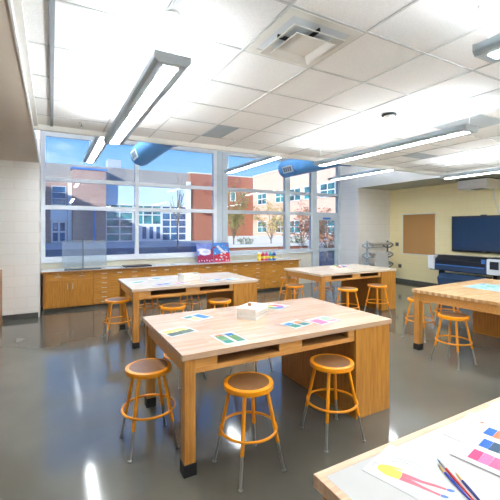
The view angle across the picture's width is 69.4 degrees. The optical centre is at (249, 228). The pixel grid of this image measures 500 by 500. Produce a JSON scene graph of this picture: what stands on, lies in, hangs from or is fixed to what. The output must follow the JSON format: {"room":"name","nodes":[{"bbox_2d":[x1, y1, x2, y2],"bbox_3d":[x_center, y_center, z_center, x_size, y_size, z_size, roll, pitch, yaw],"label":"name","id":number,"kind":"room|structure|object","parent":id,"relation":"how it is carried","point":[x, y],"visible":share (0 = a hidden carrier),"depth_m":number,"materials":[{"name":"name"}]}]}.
{"room":"classroom","nodes":[
{"label":"classroom","id":0,"kind":"room"},
{"bbox_2d":[0,0,38,162],"bbox_3d":[-2.710,-1.754,1.078,3.288,0.989,11.499,0,0,-29],"label":"ceiling","id":1,"kind":"structure","parent":0,"point":[17,142],"depth_m":3.70,"materials":[{"name":"beige paint"}]},
{"bbox_2d":[0,131,40,316],"bbox_3d":[-5.744,-0.275,6.611,3.300,3.950,1.120,0,0,-29],"label":"wall","id":2,"kind":"structure","parent":0,"point":[20,181],"depth_m":6.77,"materials":[{"name":"paint"}]},
{"bbox_2d":[2,312,37,320],"bbox_3d":[-5.479,1.650,6.110,3.279,0.100,0.012,0,0,-29],"label":"baseboard","id":3,"kind":"structure","parent":2,"relation":"attached to","point":[26,315],"depth_m":6.75,"materials":[{"name":"rubber"}]},
{"bbox_2d":[8,0,39,162],"bbox_3d":[-1.263,-1.752,1.872,0.014,0.993,11.498,0,0,-29],"label":"trim","id":4,"kind":"structure","parent":2,"relation":"attached to","point":[36,133],"depth_m":2.97,"materials":[{"name":"white paint"}]},
{"bbox_2d":[44,131,287,158],"bbox_3d":[-0.792,-2.175,9.903,8.548,0.150,0.120,0,0,-29],"label":"wall","id":5,"kind":"structure","parent":0,"point":[44,131],"depth_m":9.33,"materials":[{"name":"white paint"}]},
{"bbox_2d":[311,166,339,282],"bbox_3d":[2.461,-0.200,11.656,1.156,3.800,0.160,0,0,-29],"label":"door","id":6,"kind":"structure","parent":5,"relation":"in","point":[317,216],"depth_m":11.63,"materials":[{"name":"grey metal"}]},
{"bbox_2d":[41,252,310,306],"bbox_3d":[-1.322,1.212,9.611,7.339,0.975,0.120,0,0,-29],"label":"wall","id":7,"kind":"structure","parent":0,"point":[305,261],"depth_m":10.82,"materials":[{"name":"paint"}]},
{"bbox_2d":[41,131,216,261],"bbox_3d":[-2.728,-0.688,8.833,4.123,2.824,0.110,0,0,-29],"label":"window","id":8,"kind":"structure","parent":7,"relation":"in","point":[136,183],"depth_m":8.72,"materials":[{"name":"white metal"}]},
{"bbox_2d":[41,252,308,262],"bbox_3d":[-1.281,0.736,9.537,7.336,0.019,0.050,0,0,-29],"label":"trim","id":9,"kind":"structure","parent":7,"relation":"attached to","point":[290,252],"depth_m":8.80,"materials":[{"name":"white metal"}]},
{"bbox_2d":[217,151,221,242],"bbox_3d":[-0.844,-0.688,9.868,0.171,2.824,0.070,0,0,-29],"label":"trim","id":10,"kind":"structure","parent":7,"relation":"attached to","point":[219,153],"depth_m":9.84,"materials":[{"name":"grey metal"}]},
{"bbox_2d":[222,152,312,254],"bbox_3d":[0.586,-0.688,10.654,3.090,2.824,0.110,0,0,-29],"label":"window","id":11,"kind":"structure","parent":7,"relation":"in","point":[286,192],"depth_m":10.71,"materials":[{"name":"grey metal"}]},
{"bbox_2d":[0,281,499,499],"bbox_3d":[1.456,1.775,3.892,13.700,0.150,12.820,0,0,-29],"label":"floor","id":12,"kind":"structure","parent":0,"point":[64,390],"depth_m":3.32,"materials":[{"name":"concrete"}]},
{"bbox_2d":[0,270,1,324],"bbox_3d":[-4.795,1.225,6.193,0.860,0.950,0.486,0,0,-29],"label":"base cabinet","id":13,"kind":"object","parent":12,"relation":"on","point":[0,270],"visible":1,"depth_m":6.42,"materials":[{"name":"brown wood"}]},
{"bbox_2d":[43,271,92,311],"bbox_3d":[-3.898,1.306,7.758,0.938,0.787,0.577,0,0,-29],"label":"base cabinet","id":14,"kind":"object","parent":12,"relation":"on","point":[71,290],"visible":1,"depth_m":7.53,"materials":[{"name":"brown wood"}]},
{"bbox_2d":[102,297,131,343],"bbox_3d":[-2.052,1.395,5.582,0.421,0.610,0.421,0,0,-29],"label":"stool","id":15,"kind":"object","parent":12,"relation":"on","point":[115,300],"visible":0.99,"depth_m":5.52,"materials":[{"name":"orange metal"}]},
{"bbox_2d":[93,269,143,306],"bbox_3d":[-3.017,1.306,8.243,1.066,0.787,0.577,0,0,-29],"label":"base cabinet","id":16,"kind":"object","parent":12,"relation":"on","point":[106,285],"visible":0.61,"depth_m":7.92,"materials":[{"name":"brown wood"}]},
{"bbox_2d":[119,358,179,462],"bbox_3d":[-0.806,1.395,2.875,0.421,0.610,0.421,0,0,-29],"label":"stool","id":17,"kind":"object","parent":12,"relation":"on","point":[148,368],"visible":1,"depth_m":2.81,"materials":[{"name":"orange metal"}]},
{"bbox_2d":[139,297,160,325],"bbox_3d":[-1.849,1.395,6.583,0.421,0.610,0.421,0,0,-39],"label":"stool","id":18,"kind":"object","parent":12,"relation":"on","point":[152,303],"visible":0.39,"depth_m":6.55,"materials":[{"name":"orange metal"}]},
{"bbox_2d":[143,266,187,301],"bbox_3d":[-2.092,1.306,8.751,1.036,0.787,0.577,0,0,-29],"label":"base cabinet","id":19,"kind":"object","parent":12,"relation":"on","point":[167,271],"visible":0.27,"depth_m":8.53,"materials":[{"name":"brown wood"}]},
{"bbox_2d":[155,303,185,347],"bbox_3d":[-1.094,1.395,5.127,0.421,0.610,0.421,0,0,-44],"label":"stool","id":20,"kind":"object","parent":12,"relation":"on","point":[170,307],"visible":0.3,"depth_m":5.05,"materials":[{"name":"orange metal"}]},
{"bbox_2d":[163,353,205,388],"bbox_3d":[-0.763,1.395,4.088,0.421,0.610,0.421,0,0,41],"label":"stool","id":21,"kind":"object","parent":12,"relation":"on","point":[164,357],"visible":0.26,"depth_m":3.86,"materials":[{"name":"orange metal"}]},
{"bbox_2d":[118,272,257,348],"bbox_3d":[-1.051,1.278,6.097,2.050,0.845,1.220,0,0,-29],"label":"work table","id":22,"kind":"object","parent":12,"relation":"on","point":[242,290],"visible":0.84,"depth_m":5.83,"materials":[{"name":"brown wood"}]},
{"bbox_2d":[153,283,171,285],"bbox_3d":[-1.334,0.854,5.543,0.260,0.002,0.190,0,0,-44],"label":"sheet","id":23,"kind":"object","parent":22,"relation":"on","point":[159,284],"visible":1,"depth_m":5.50,"materials":[{"name":"white paper"}]},
{"bbox_2d":[178,272,199,280],"bbox_3d":[-1.023,0.804,6.056,0.312,0.100,0.212,0,0,-41],"label":"box","id":24,"kind":"object","parent":22,"relation":"on","point":[192,275],"visible":1,"depth_m":6.00,"materials":[{"name":"cardboard"}]},
{"bbox_2d":[177,294,201,312],"bbox_3d":[-1.165,1.395,6.959,0.421,0.610,0.421,0,0,21],"label":"stool","id":25,"kind":"object","parent":12,"relation":"on","point":[187,299],"visible":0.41,"depth_m":6.99,"materials":[{"name":"orange metal"}]},
{"bbox_2d":[187,264,226,297],"bbox_3d":[-1.176,1.306,9.254,1.046,0.787,0.577,0,0,-29],"label":"base cabinet","id":26,"kind":"object","parent":12,"relation":"on","point":[205,268],"visible":0.33,"depth_m":9.02,"materials":[{"name":"brown wood"}]},
{"bbox_2d":[41,255,300,273],"bbox_3d":[-1.518,0.844,9.065,6.450,0.137,0.619,0,0,-29],"label":"countertop","id":27,"kind":"structure","parent":26,"relation":"on","point":[45,268],"depth_m":8.61,"materials":[{"name":"laminate"}]},
{"bbox_2d":[64,238,100,270],"bbox_3d":[-3.570,0.541,7.814,0.870,0.680,0.200,0,0,-25],"label":"display stand","id":28,"kind":"object","parent":27,"relation":"on","point":[82,268],"visible":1,"depth_m":7.80,"materials":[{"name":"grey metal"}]},
{"bbox_2d":[122,264,151,267],"bbox_3d":[-2.637,0.865,8.432,0.600,0.034,0.340,0,0,-32],"label":"board","id":29,"kind":"object","parent":27,"relation":"on","point":[132,265],"visible":1,"depth_m":8.32,"materials":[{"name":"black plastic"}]},
{"bbox_2d":[196,243,213,262],"bbox_3d":[-1.173,0.635,9.402,0.440,0.491,0.131,0,0,-29],"label":"painting","id":30,"kind":"object","parent":27,"relation":"on","point":[204,250],"visible":1,"depth_m":9.39,"materials":[{"name":"paper"}]},
{"bbox_2d":[212,243,229,261],"bbox_3d":[-0.766,0.631,9.625,0.472,0.501,0.137,0,0,-29],"label":"painting","id":31,"kind":"object","parent":27,"relation":"on","point":[221,253],"visible":1,"depth_m":9.61,"materials":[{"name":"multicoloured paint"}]},
{"bbox_2d":[208,297,230,308],"bbox_3d":[-0.466,1.395,5.540,0.421,0.610,0.421,0,0,-19],"label":"stool","id":32,"kind":"object","parent":12,"relation":"on","point":[216,301],"visible":0.3,"depth_m":5.47,"materials":[{"name":"orange metal"}]},
{"bbox_2d":[227,262,264,290],"bbox_3d":[-0.221,1.306,9.779,1.126,0.787,0.577,0,0,-29],"label":"base cabinet","id":33,"kind":"object","parent":12,"relation":"on","point":[252,270],"visible":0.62,"depth_m":9.64,"materials":[{"name":"brown wood"}]},
{"bbox_2d":[212,371,285,492],"bbox_3d":[-0.011,1.395,2.584,0.421,0.610,0.421,0,0,-34],"label":"stool","id":34,"kind":"object","parent":12,"relation":"on","point":[248,384],"visible":1,"depth_m":2.53,"materials":[{"name":"orange metal"}]},
{"bbox_2d":[229,358,272,374],"bbox_3d":[0.014,1.395,4.252,0.421,0.610,0.421,0,0,31],"label":"stool","id":35,"kind":"object","parent":12,"relation":"on","point":[268,358],"visible":0.2,"depth_m":4.19,"materials":[{"name":"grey metal"}]},
{"bbox_2d":[142,297,391,478],"bbox_3d":[0.149,1.278,3.460,2.050,0.845,1.220,0,0,-29],"label":"work table","id":36,"kind":"object","parent":12,"relation":"on","point":[362,337],"visible":0.95,"depth_m":3.25,"materials":[{"name":"brown wood"}]},
{"bbox_2d":[158,326,197,336],"bbox_3d":[-0.596,0.854,3.001,0.260,0.002,0.215,0,0,-44],"label":"sheet","id":37,"kind":"object","parent":36,"relation":"on","point":[182,330],"visible":1,"depth_m":2.99,"materials":[{"name":"white paper"}]},
{"bbox_2d":[180,313,212,321],"bbox_3d":[-0.511,0.854,3.473,0.240,0.002,0.220,0,0,39],"label":"sheet","id":38,"kind":"object","parent":36,"relation":"on","point":[196,317],"visible":1,"depth_m":3.46,"materials":[{"name":"white paper"}]},
{"bbox_2d":[209,332,248,344],"bbox_3d":[-0.165,0.854,2.819,0.200,0.002,0.280,0,0,-32],"label":"sheet","id":39,"kind":"object","parent":36,"relation":"on","point":[227,338],"visible":1,"depth_m":2.80,"materials":[{"name":"white paper"}]},
{"bbox_2d":[236,302,268,320],"bbox_3d":[0.025,0.786,3.519,0.212,0.136,0.292,0,0,26],"label":"box","id":40,"kind":"object","parent":36,"relation":"on","point":[254,311],"visible":1,"depth_m":3.43,"materials":[{"name":"cardboard"}]},
{"bbox_2d":[268,303,289,309],"bbox_3d":[0.278,0.854,3.958,0.240,0.002,0.260,0,0,31],"label":"sheet","id":41,"kind":"object","parent":36,"relation":"on","point":[271,305],"visible":0.83,"depth_m":3.95,"materials":[{"name":"white paper"}]},
{"bbox_2d":[281,320,311,328],"bbox_3d":[0.415,0.854,3.232,0.235,0.002,0.200,0,0,-41],"label":"sheet","id":42,"kind":"object","parent":36,"relation":"on","point":[295,324],"visible":1,"depth_m":3.21,"materials":[{"name":"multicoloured paper"}]},
{"bbox_2d":[304,316,340,324],"bbox_3d":[0.679,0.854,3.363,0.280,0.002,0.220,0,0,-39],"label":"sheet","id":43,"kind":"object","parent":36,"relation":"on","point":[322,320],"visible":1,"depth_m":3.35,"materials":[{"name":"white paper"}]},
{"bbox_2d":[263,261,281,290],"bbox_3d":[0.524,1.306,10.188,0.566,0.787,0.577,0,0,-29],"label":"base cabinet","id":44,"kind":"object","parent":12,"relation":"on","point":[273,270],"visible":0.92,"depth_m":9.96,"materials":[{"name":"brown wood"}]},
{"bbox_2d":[278,277,298,300],"bbox_3d":[0.861,1.395,8.027,0.421,0.610,0.421,0,0,36],"label":"stool","id":45,"kind":"object","parent":12,"relation":"on","point":[282,278],"visible":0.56,"depth_m":7.99,"materials":[{"name":"orange metal"}]},
{"bbox_2d":[282,261,298,288],"bbox_3d":[1.028,1.306,10.465,0.576,0.787,0.577,0,0,-29],"label":"base cabinet","id":46,"kind":"object","parent":12,"relation":"on","point":[285,264],"visible":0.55,"depth_m":10.21,"materials":[{"name":"brown wood"}]},
{"bbox_2d":[284,284,303,299],"bbox_3d":[0.857,1.395,6.975,0.421,0.610,0.421,0,0,-39],"label":"stool","id":47,"kind":"object","parent":12,"relation":"on","point":[293,286],"visible":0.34,"depth_m":6.91,"materials":[{"name":"orange metal"}]},
{"bbox_2d":[313,281,334,300],"bbox_3d":[1.735,1.395,8.553,0.421,0.610,0.421,0,0,-39],"label":"stool","id":48,"kind":"object","parent":12,"relation":"on","point":[316,281],"visible":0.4,"depth_m":8.53,"materials":[{"name":"orange metal"}]},
{"bbox_2d":[300,353,365,452],"bbox_3d":[0.674,1.395,2.981,0.421,0.610,0.421,0,0,-23],"label":"stool","id":49,"kind":"object","parent":12,"relation":"on","point":[334,364],"visible":1,"depth_m":2.91,"materials":[{"name":"orange metal"}]},
{"bbox_2d":[284,264,396,310],"bbox_3d":[1.929,1.278,7.724,2.050,0.845,1.220,0,0,-29],"label":"work table","id":50,"kind":"object","parent":12,"relation":"on","point":[358,276],"visible":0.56,"depth_m":7.59,"materials":[{"name":"brown wood"}]},
{"bbox_2d":[336,287,359,309],"bbox_3d":[1.784,1.395,6.606,0.421,0.610,0.421,0,0,-34],"label":"stool","id":51,"kind":"object","parent":12,"relation":"on","point":[347,290],"visible":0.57,"depth_m":6.57,"materials":[{"name":"orange metal"}]},
{"bbox_2d":[362,241,393,266],"bbox_3d":[3.915,1.040,11.086,1.362,1.320,0.505,0,0,-29],"label":"rack","id":52,"kind":"object","parent":12,"relation":"on","point":[387,243],"visible":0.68,"depth_m":10.88,"materials":[{"name":"grey metal"}]},
{"bbox_2d":[364,283,391,316],"bbox_3d":[2.462,1.395,7.001,0.421,0.610,0.421,0,0,-29],"label":"stool","id":53,"kind":"object","parent":12,"relation":"on","point":[372,285],"visible":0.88,"depth_m":6.94,"materials":[{"name":"orange metal"}]},
{"bbox_2d":[374,252,388,267],"bbox_3d":[3.917,1.203,10.708,0.580,0.996,0.116,0,0,-29],"label":"board","id":54,"kind":"object","parent":12,"relation":"on","point":[381,259],"visible":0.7,"depth_m":10.73,"materials":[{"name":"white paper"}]},
{"bbox_2d":[314,397,499,499],"bbox_3d":[1.413,1.277,1.218,2.050,0.845,1.220,0,0,-29],"label":"work table","id":55,"kind":"object","parent":12,"relation":"on","point":[346,480],"visible":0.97,"depth_m":1.28,"materials":[{"name":"white laminate"}]},
{"bbox_2d":[362,444,497,499],"bbox_3d":[0.599,0.853,1.224,0.220,0.002,0.360,0,0,-44],"label":"sketch sheet","id":56,"kind":"object","parent":55,"relation":"on","point":[417,477],"visible":1,"depth_m":1.24,"materials":[{"name":"white paper"}]},
{"bbox_2d":[438,464,470,499],"bbox_3d":[0.683,0.849,1.194,0.010,0.010,0.216,0,0,-4],"label":"brush","id":57,"kind":"object","parent":56,"relation":"on","point":[440,467],"visible":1,"depth_m":1.20,"materials":[{"name":"blue wood"}]},
{"bbox_2d":[437,459,473,499],"bbox_3d":[0.695,0.849,1.220,0.010,0.010,0.226,0,0,-2],"label":"brush","id":58,"kind":"object","parent":56,"relation":"on","point":[440,462],"visible":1,"depth_m":1.22,"materials":[{"name":"wood"}]},
{"bbox_2d":[455,472,479,499],"bbox_3d":[0.716,0.849,1.151,0.010,0.010,0.211,0,0,0],"label":"brush","id":59,"kind":"object","parent":56,"relation":"on","point":[458,476],"visible":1,"depth_m":1.18,"materials":[{"name":"blue wood"}]},
{"bbox_2d":[444,412,499,441],"bbox_3d":[1.010,0.854,1.474,0.290,0.002,0.300,0,0,-39],"label":"sheet","id":60,"kind":"object","parent":55,"relation":"on","point":[474,422],"visible":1,"depth_m":1.54,"materials":[{"name":"white paper"}]},
{"bbox_2d":[451,431,499,475],"bbox_3d":[0.975,0.851,1.289,0.236,0.002,0.400,0,0,-41],"label":"sheet","id":61,"kind":"object","parent":55,"relation":"on","point":[482,451],"visible":1,"depth_m":1.37,"materials":[{"name":"white paper"}]},
{"bbox_2d":[488,401,499,409],"bbox_3d":[1.331,0.854,1.719,0.300,0.002,0.200,0,0,-21],"label":"sheet","id":62,"kind":"object","parent":55,"relation":"on","point":[494,404],"visible":1,"depth_m":1.75,"materials":[{"name":"white paper"}]},
{"bbox_2d":[402,296,436,342],"bbox_3d":[2.646,1.395,5.630,0.421,0.610,0.421,0,0,-37],"label":"stool","id":63,"kind":"object","parent":12,"relation":"on","point":[411,299],"visible":0.56,"depth_m":5.59,"materials":[{"name":"orange metal"}]},
{"bbox_2d":[432,304,462,328],"bbox_3d":[3.368,1.395,6.164,0.421,0.610,0.421,0,0,41],"label":"stool","id":64,"kind":"object","parent":12,"relation":"on","point":[437,308],"visible":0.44,"depth_m":6.17,"materials":[{"name":"orange metal"}]},
{"bbox_2d":[430,312,477,370],"bbox_3d":[2.575,1.395,4.575,0.421,0.610,0.421,0,0,-29],"label":"stool","id":65,"kind":"object","parent":12,"relation":"on","point":[451,316],"visible":1,"depth_m":4.52,"materials":[{"name":"orange metal"}]},
{"bbox_2d":[412,278,499,349],"bbox_3d":[3.480,1.278,5.133,2.050,0.845,1.220,0,0,-32],"label":"work table","id":66,"kind":"object","parent":12,"relation":"on","point":[485,304],"visible":1,"depth_m":5.04,"materials":[{"name":"brown wood"}]},
{"bbox_2d":[462,283,499,291],"bbox_3d":[3.497,0.853,5.265,0.620,0.003,0.500,0,0,-33],"label":"map","id":67,"kind":"object","parent":66,"relation":"on","point":[491,287],"visible":1,"depth_m":5.30,"materials":[{"name":"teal paper"}]},
{"bbox_2d":[428,254,499,284],"bbox_3d":[5.465,1.190,9.096,0.560,1.020,1.820,0,0,-29],"label":"plotter","id":68,"kind":"object","parent":12,"relation":"on","point":[490,266],"visible":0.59,"depth_m":9.00,"materials":[{"name":"blue plastic"}]},
{"bbox_2d":[437,273,490,284],"bbox_3d":[5.373,1.335,9.040,0.345,0.370,1.250,0,0,-29],"label":"basket","id":69,"kind":"object","parent":68,"relation":"on","point":[443,278],"depth_m":9.14,"materials":[{"name":"blue fabric"}]},
{"bbox_2d":[22,0,499,172],"bbox_3d":[3.131,-1.355,2.764,8.550,0.050,8.830,0,0,-29],"label":"ceiling","id":70,"kind":"structure","parent":0,"point":[425,25],"depth_m":3.16,"materials":[{"name":"tile"}]},
{"bbox_2d":[12,0,37,125],"bbox_3d":[-0.593,-1.315,0.718,0.047,0.029,8.829,0,0,-29],"label":"trim","id":71,"kind":"structure","parent":70,"relation":"attached to","point":[17,4],"depth_m":2.65,"materials":[{"name":"white metal"}]},
{"bbox_2d":[49,0,54,126],"bbox_3d":[-0.438,-1.324,0.802,0.032,0.012,8.828,0,0,-29],"label":"trim","id":72,"kind":"structure","parent":70,"relation":"attached to","point":[51,2],"depth_m":2.66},
{"bbox_2d":[103,9,190,144],"bbox_3d":[-1.052,-1.163,3.267,0.229,0.320,2.470,0,0,-29],"label":"pendant light","id":73,"kind":"object","parent":70,"relation":"hanging from","point":[163,69],"visible":1,"depth_m":2.62,"materials":[{"name":"silver metal"}]},
{"bbox_2d":[201,125,238,137],"bbox_3d":[-0.419,-1.325,4.956,0.300,0.008,0.610,0,0,-29],"label":"ceiling vent","id":74,"kind":"object","parent":70,"relation":"in","point":[219,131],"visible":1,"depth_m":4.93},
{"bbox_2d":[34,124,446,175],"bbox_3d":[0.990,-1.757,6.660,8.544,0.984,0.060,0,0,-29],"label":"trim","id":75,"kind":"structure","parent":70,"relation":"attached to","point":[40,127],"depth_m":5.77,"materials":[{"name":"white metal"}]},
{"bbox_2d":[27,0,499,172],"bbox_3d":[3.151,-1.326,2.775,8.496,0.006,8.828,0,0,-29],"label":"grid","id":76,"kind":"structure","parent":70,"relation":"attached to","point":[292,4],"depth_m":3.32,"materials":[{"name":"metal"}]},
{"bbox_2d":[244,7,363,67],"bbox_3d":[0.364,-1.298,2.562,0.600,0.061,0.600,0,0,-29],"label":"ceiling vent","id":77,"kind":"object","parent":70,"relation":"in","point":[298,37],"visible":1,"depth_m":2.50,"materials":[{"name":"white metal"}]},
{"bbox_2d":[381,112,396,119],"bbox_3d":[1.618,-1.295,4.198,0.170,0.056,0.170,0,0,-29],"label":"smoke detector","id":78,"kind":"object","parent":70,"relation":"attached to","point":[391,115],"visible":1,"depth_m":4.15,"materials":[{"name":"white plastic"}]},
{"bbox_2d":[314,99,478,166],"bbox_3d":[1.707,-1.163,4.784,0.229,0.320,2.470,0,0,-29],"label":"pendant light","id":79,"kind":"object","parent":70,"relation":"hanging from","point":[463,129],"visible":1,"depth_m":4.32,"materials":[{"name":"silver metal"}]},
{"bbox_2d":[403,153,436,158],"bbox_3d":[3.105,-1.325,6.601,0.600,0.008,0.320,0,0,-29],"label":"ceiling vent","id":80,"kind":"object","parent":70,"relation":"in","point":[419,155],"visible":1,"depth_m":6.57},
{"bbox_2d":[434,114,499,128],"bbox_3d":[2.782,-1.327,4.598,0.596,0.004,0.596,0,0,-29],"label":"ceiling panel","id":81,"kind":"object","parent":70,"relation":"attached to","point":[479,120],"visible":0.58,"depth_m":4.52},
{"bbox_2d":[440,163,499,178],"bbox_3d":[4.513,-1.163,6.280,0.229,0.320,2.470,0,0,-29],"label":"pendant light","id":82,"kind":"object","parent":70,"relation":"hanging from","point":[493,170],"visible":1,"depth_m":6.77,"materials":[{"name":"silver metal"}]},
{"bbox_2d":[472,0,499,63],"bbox_3d":[1.981,-1.163,1.088,0.229,0.320,2.490,0,0,-29],"label":"pendant light","id":83,"kind":"object","parent":70,"relation":"hanging from","point":[488,50],"visible":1,"depth_m":2.09,"materials":[{"name":"silver metal"}]},
{"bbox_2d":[340,166,389,267],"bbox_3d":[3.778,-0.275,11.969,1.450,3.950,0.900,0,0,-29],"label":"wall","id":84,"kind":"structure","parent":0,"point":[364,213],"depth_m":11.55,"materials":[{"name":"paint"}]},
{"bbox_2d":[358,166,499,187],"bbox_3d":[6.186,-1.752,6.091,0.014,0.993,11.717,0,0,-29],"label":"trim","id":85,"kind":"structure","parent":84,"relation":"attached to","point":[390,177],"depth_m":10.15,"materials":[{"name":"white paint"}]},
{"bbox_2d":[363,173,499,189],"bbox_3d":[6.822,-1.754,6.441,1.437,0.989,11.718,0,0,-29],"label":"ceiling","id":86,"kind":"structure","parent":0,"point":[433,181],"depth_m":10.12,"materials":[{"name":"grey paint"}]},
{"bbox_2d":[390,179,499,283],"bbox_3d":[7.532,-0.275,6.849,0.200,3.950,12.150,0,0,-29],"label":"wall","id":87,"kind":"structure","parent":0,"point":[445,200],"depth_m":10.49,"materials":[{"name":"paint"}]},
{"bbox_2d":[396,278,438,285],"bbox_3d":[7.439,1.650,6.798,0.012,0.100,11.650,0,0,-29],"label":"baseboard","id":88,"kind":"structure","parent":87,"relation":"attached to","point":[397,279],"depth_m":11.05,"materials":[{"name":"rubber"}]},
{"bbox_2d":[402,213,435,254],"bbox_3d":[5.128,0.175,10.993,0.021,1.250,1.130,0,0,-29],"label":"corkboard","id":89,"kind":"object","parent":87,"relation":"attached to","point":[418,230],"visible":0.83,"depth_m":10.96,"materials":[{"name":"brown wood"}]},
{"bbox_2d":[452,215,499,253],"bbox_3d":[6.035,0.135,9.273,0.088,0.980,1.720,0,0,-29],"label":"television","id":90,"kind":"object","parent":87,"relation":"attached to","point":[479,234],"visible":1,"depth_m":9.42,"materials":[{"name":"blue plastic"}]},
{"bbox_2d":[458,177,499,190],"bbox_3d":[5.802,-1.119,9.167,0.599,0.250,0.720,0,0,-29],"label":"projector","id":91,"kind":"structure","parent":87,"relation":"attached to","point":[485,183],"depth_m":8.95,"materials":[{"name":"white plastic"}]},
{"bbox_3d":[1.455,-2.350,3.892,13.700,0.200,12.820,0,0,-29],"label":"roof","id":92,"kind":"structure","parent":0,"visible":0},
{"bbox_2d":[83,136,106,162],"bbox_3d":[-2.604,-1.765,6.100,0.229,0.955,2.350,0,0,-29],"label":"pendant light","id":93,"kind":"object","parent":92,"relation":"hanging from","point":[96,147],"visible":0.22,"depth_m":5.97,"materials":[{"name":"silver metal"}]},
{"bbox_2d":[130,142,176,165],"bbox_3d":[-1.722,-1.748,6.497,0.525,1.001,2.255,0,0,-29],"label":"air duct","id":94,"kind":"object","parent":92,"relation":"hanging from","point":[142,153],"visible":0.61,"depth_m":6.51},
{"bbox_2d":[130,148,137,160],"bbox_3d":[-2.246,-1.434,7.016,0.073,0.165,0.400,0,0,-29],"label":"grille","id":95,"kind":"object","parent":94,"relation":"attached to","point":[134,153],"depth_m":6.99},
{"bbox_2d":[224,156,280,173],"bbox_3d":[0.018,-1.765,7.484,0.229,0.955,2.250,0,0,-29],"label":"pendant light","id":96,"kind":"object","parent":92,"relation":"hanging from","point":[266,159],"visible":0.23,"depth_m":7.34,"materials":[{"name":"silver metal"}]},
{"bbox_2d":[278,159,349,177],"bbox_3d":[1.433,-1.748,8.230,0.525,1.001,2.255,0,0,-29],"label":"air duct","id":97,"kind":"object","parent":92,"relation":"hanging from","point":[290,167],"visible":0.48,"depth_m":8.46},
{"bbox_2d":[282,165,292,173],"bbox_3d":[0.909,-1.434,8.749,0.073,0.165,0.400,0,0,-29],"label":"grille","id":98,"kind":"object","parent":97,"relation":"attached to","point":[286,169],"depth_m":8.76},
{"bbox_2d":[328,169,393,180],"bbox_3d":[2.761,-1.780,8.991,0.229,0.925,2.250,0,0,-29],"label":"pendant light","id":99,"kind":"object","parent":92,"relation":"hanging from","point":[375,171],"visible":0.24,"depth_m":8.97,"materials":[{"name":"silver metal"}]},
{"label":"outside","id":100,"kind":"structure","parent":0,"visible":0},
{"bbox_2d":[45,246,333,265],"bbox_3d":[-10.384,1.875,18.895,120.000,0.250,24.879,0,0,-29],"label":"ground","id":101,"kind":"structure","parent":100,"point":[143,250],"depth_m":27.49,"materials":[{"name":"concrete"}]},
{"bbox_2d":[170,171,183,247],"bbox_3d":[-6.508,-1.678,32.625,1.676,6.855,1.670,0,0,3],"label":"tree","id":102,"kind":"object","parent":101,"relation":"on","point":[177,183],"visible":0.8,"depth_m":32.59,"materials":[{"name":"grey plant"}]},
{"bbox_2d":[228,179,250,243],"bbox_3d":[-1.191,-1.045,27.990,2.546,5.590,1.997,0,0,8],"label":"tree","id":103,"kind":"object","parent":101,"relation":"on","point":[238,217],"visible":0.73,"depth_m":27.79,"materials":[{"name":"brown plant"}]},
{"bbox_2d":[237,237,255,243],"bbox_3d":[-0.323,1.127,26.645,1.316,1.246,1.438,0,0,-29],"label":"shrub","id":104,"kind":"object","parent":101,"relation":"on","point":[241,237],"visible":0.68,"depth_m":26.62,"materials":[{"name":"grey plant"}]},
{"bbox_2d":[228,235,308,243],"bbox_3d":[2.410,1.250,38.180,11.000,1.000,0.600,0,0,-29],"label":"wall","id":105,"kind":"structure","parent":101,"relation":"on","point":[278,238],"depth_m":37.17,"materials":[{"name":"concrete"}]},
{"bbox_2d":[252,199,290,242],"bbox_3d":[1.721,-0.329,28.939,3.706,4.157,2.705,0,0,22],"label":"tree","id":106,"kind":"object","parent":101,"relation":"on","point":[270,204],"visible":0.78,"depth_m":28.69,"materials":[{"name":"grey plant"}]},
{"bbox_2d":[229,242,333,250],"bbox_3d":[5.171,1.425,28.173,15.800,0.650,0.600,0,0,-29],"label":"wall","id":107,"kind":"structure","parent":101,"relation":"on","point":[232,247],"depth_m":25.63,"materials":[{"name":"concrete"}]},
{"bbox_2d":[253,167,334,241],"bbox_3d":[15.811,-3.275,41.722,12.100,10.050,41.900,0,0,-29],"label":"school wing","id":108,"kind":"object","parent":101,"relation":"on","point":[272,180],"visible":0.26,"depth_m":47.91,"materials":[{"name":"concrete"}]},
{"bbox_2d":[290,235,304,242],"bbox_3d":[3.657,1.088,29.208,1.702,1.324,1.304,0,0,-29],"label":"shrub","id":109,"kind":"object","parent":101,"relation":"on","point":[291,241],"visible":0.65,"depth_m":29.02,"materials":[{"name":"grey plant"}]},
{"bbox_2d":[277,201,328,248],"bbox_3d":[3.576,-0.076,24.103,3.454,3.652,2.124,0,0,12],"label":"tree","id":110,"kind":"object","parent":101,"relation":"on","point":[304,217],"visible":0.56,"depth_m":24.07,"materials":[{"name":"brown plant"}]},
{"bbox_2d":[308,238,327,251],"bbox_3d":[5.106,1.200,27.150,1.900,1.100,0.070,0,0,-29],"label":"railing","id":111,"kind":"object","parent":101,"relation":"on","point":[308,238],"visible":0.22,"depth_m":27.27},
{"bbox_2d":[307,207,333,260],"bbox_3d":[4.141,0.249,19.446,2.106,3.001,2.016,0,0,0],"label":"tree","id":112,"kind":"object","parent":101,"relation":"on","point":[321,234],"visible":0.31,"depth_m":19.36,"materials":[{"name":"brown plant"}]},
{"bbox_2d":[320,239,333,257],"bbox_3d":[4.167,1.066,17.111,1.414,1.369,1.654,0,0,-29],"label":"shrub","id":113,"kind":"object","parent":101,"relation":"on","point":[330,239],"visible":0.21,"depth_m":17.24,"materials":[{"name":"grey plant"}]},
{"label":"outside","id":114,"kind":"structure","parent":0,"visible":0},
{"bbox_2d":[45,240,211,249],"bbox_3d":[-29.860,1.875,54.337,120.000,0.251,55.999,0,0,-29],"label":"pavement","id":115,"kind":"structure","parent":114,"point":[97,245],"depth_m":39.50,"materials":[{"name":"concrete"}]},
{"bbox_2d":[45,159,252,242],"bbox_3d":[-20.570,-3.775,51.967,42.000,11.050,13.100,0,0,-29],"label":"school building","id":116,"kind":"structure","parent":115,"relation":"on","point":[61,226],"depth_m":48.20,"materials":[{"name":"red brick"}]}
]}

